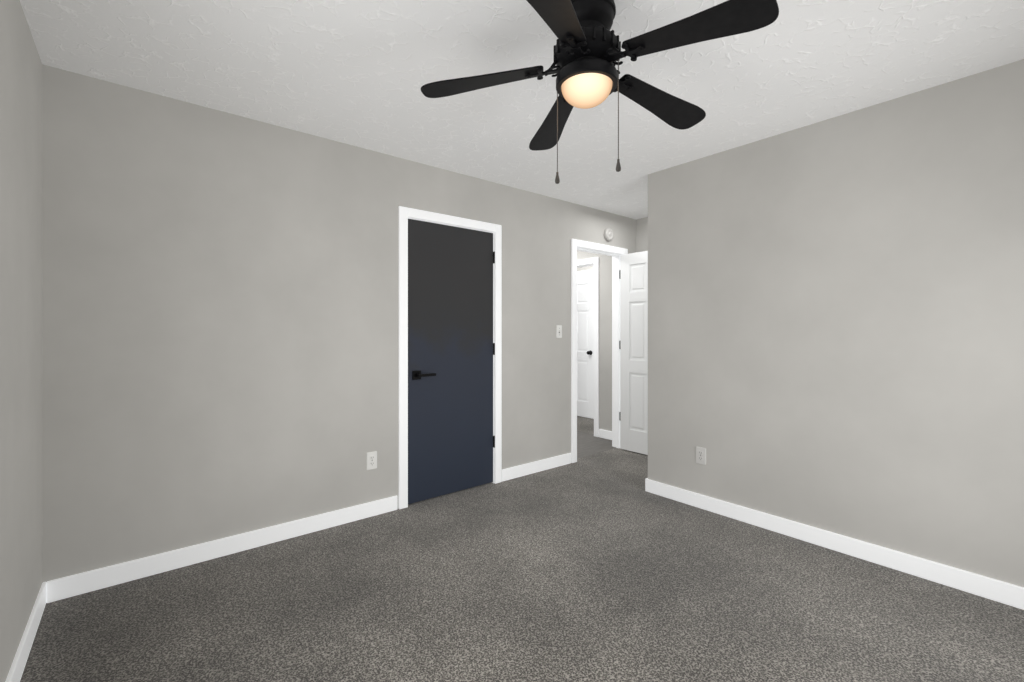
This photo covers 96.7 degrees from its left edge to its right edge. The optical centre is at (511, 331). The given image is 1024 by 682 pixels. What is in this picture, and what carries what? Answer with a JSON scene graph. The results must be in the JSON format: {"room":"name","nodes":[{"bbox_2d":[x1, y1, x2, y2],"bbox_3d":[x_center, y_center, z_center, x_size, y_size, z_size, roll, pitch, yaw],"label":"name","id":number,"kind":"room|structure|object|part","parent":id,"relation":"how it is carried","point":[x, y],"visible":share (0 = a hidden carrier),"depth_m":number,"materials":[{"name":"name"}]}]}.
{"room":"empty bedroom","nodes":[
{"label":"empty bedroom","id":0,"kind":"room"},
{"bbox_2d":[0,0,1023,681],"bbox_3d":[0.302,0.012,3.281,5.540,2.440,6.240,0,0,-40],"label":"wall","id":1,"kind":"structure","parent":0,"point":[198,324],"depth_m":2.46,"materials":[{"name":"paint"}]},
{"bbox_2d":[5,580,52,681],"bbox_3d":[-0.973,1.183,0.675,0.018,0.098,3.600,0,0,-39],"label":"baseboard","id":2,"kind":"structure","parent":1,"relation":"attached to","point":[45,595],"depth_m":1.75,"materials":[{"name":"white wood"}]},
{"bbox_2d":[53,495,397,601],"bbox_3d":[-1.445,1.183,2.610,1.690,0.098,0.014,0,0,-39],"label":"baseboard","id":3,"kind":"structure","parent":1,"relation":"attached to","point":[89,581],"depth_m":2.44,"materials":[{"name":"white wood"}]},
{"bbox_2d":[366,451,376,469],"bbox_3d":[-0.934,0.862,3.035,0.072,0.116,0.009,0,0,-40],"label":"electrical outlet","id":4,"kind":"object","parent":1,"relation":"attached to","point":[371,460],"visible":1,"depth_m":3.03,"materials":[{"name":"white plastic"}]},
{"bbox_2d":[398,206,501,508],"bbox_3d":[-0.475,0.182,3.485,0.900,2.100,0.138,0,0,-39],"label":"door frame","id":5,"kind":"structure","parent":1,"relation":"attached to","point":[405,214],"depth_m":3.22,"materials":[{"name":"white wood"}]},
{"bbox_2d":[408,219,494,503],"bbox_3d":[-0.433,0.212,3.442,0.764,2.015,0.091,0,0,-40],"label":"door","id":6,"kind":"structure","parent":1,"relation":"in","point":[450,345],"depth_m":3.42,"materials":[{"name":"grey paint"}]},
{"bbox_3d":[-0.408,0.147,3.440,0.730,1.588,0.056,0,0,-40],"label":"dark door hardware","id":7,"kind":"part","parent":6,"relation":"part of","materials":[{"name":"black metal"}]},
{"bbox_2d":[502,453,570,481],"bbox_3d":[0.233,1.183,3.993,0.820,0.098,0.014,0,0,-39],"label":"baseboard","id":8,"kind":"structure","parent":1,"relation":"attached to","point":[545,464],"depth_m":3.96,"materials":[{"name":"white wood"}]},
{"bbox_2d":[556,325,561,337],"bbox_3d":[0.436,0.002,4.156,0.072,0.116,0.021,0,0,-40],"label":"light switch","id":9,"kind":"object","parent":1,"relation":"attached to","point":[558,331],"visible":1,"depth_m":4.15,"materials":[{"name":"white plastic"}]},
{"bbox_2d":[577,269,593,418],"bbox_3d":[0.925,0.179,6.660,0.038,2.105,0.900,0,0,-40],"label":"hall door","id":10,"kind":"structure","parent":1,"relation":"in","point":[585,344],"depth_m":6.49,"materials":[{"name":"white wood"}]},
{"bbox_2d":[571,239,627,462],"bbox_3d":[0.843,0.182,4.582,0.850,2.100,0.156,0,0,-39],"label":"door frame","id":11,"kind":"structure","parent":1,"relation":"attached to","point":[576,245],"depth_m":4.79,"materials":[{"name":"white wood"}]},
{"bbox_2d":[599,429,611,439],"bbox_3d":[1.137,1.183,5.149,0.014,0.098,0.380,0,0,-39],"label":"baseboard","id":12,"kind":"structure","parent":1,"relation":"attached to","point":[605,434],"depth_m":5.22,"materials":[{"name":"white wood"}]},
{"bbox_2d":[604,228,613,240],"bbox_3d":[0.981,-0.978,4.596,0.128,0.128,0.035,0,0,-40],"label":"smoke detector","id":13,"kind":"object","parent":1,"relation":"attached to","point":[608,234],"visible":1,"depth_m":4.58,"materials":[{"name":"grey plastic"}]},
{"bbox_2d":[620,251,647,454],"bbox_3d":[1.369,0.212,4.477,0.047,2.015,0.704,0,0,-40],"label":"entry door","id":14,"kind":"structure","parent":1,"relation":"in","point":[633,352],"depth_m":4.61,"materials":[{"name":"white wood"}]},
{"bbox_2d":[696,446,705,464],"bbox_3d":[1.315,0.866,3.171,0.009,0.116,0.072,0,0,-40],"label":"electrical outlet","id":15,"kind":"object","parent":1,"relation":"attached to","point":[700,455],"visible":1,"depth_m":3.17,"materials":[{"name":"white plastic"}]},
{"bbox_2d":[645,478,1023,609],"bbox_3d":[1.884,1.183,2.476,0.022,0.098,2.684,0,0,-39],"label":"baseboard","id":16,"kind":"structure","parent":1,"relation":"attached to","point":[933,571],"depth_m":2.47,"materials":[{"name":"white wood"}]},
{"bbox_2d":[20,448,1023,681],"bbox_3d":[0.714,1.257,2.144,4.490,0.050,3.720,0,0,-40],"label":"floor","id":17,"kind":"structure","parent":0,"point":[604,566],"depth_m":2.02,"materials":[{"name":"grey carpet"}]},
{"bbox_2d":[20,0,1023,218],"bbox_3d":[0.276,-1.248,3.312,5.540,0.080,6.320,0,0,-40],"label":"ceiling","id":18,"kind":"structure","parent":0,"point":[359,73],"depth_m":2.08,"materials":[{"name":"white paint"}]},
{"bbox_2d":[421,0,778,183],"bbox_3d":[0.309,-0.886,1.674,1.182,0.643,1.182,0,0,-40],"label":"fan","id":19,"kind":"object","parent":18,"relation":"hanging from","point":[588,53],"visible":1,"depth_m":1.60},
{"bbox_2d":[577,416,593,433],"bbox_3d":[0.870,1.257,6.160,0.760,0.050,2.280,0,0,-40],"label":"floor","id":20,"kind":"structure","parent":0,"point":[585,424],"depth_m":5.96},
{"bbox_2d":[577,431,615,457],"bbox_3d":[-0.117,1.257,5.314,1.840,0.050,2.330,0,0,-40],"label":"floor","id":21,"kind":"structure","parent":0,"point":[588,444],"depth_m":4.96,"materials":[{"name":"grey carpet"}]}
]}

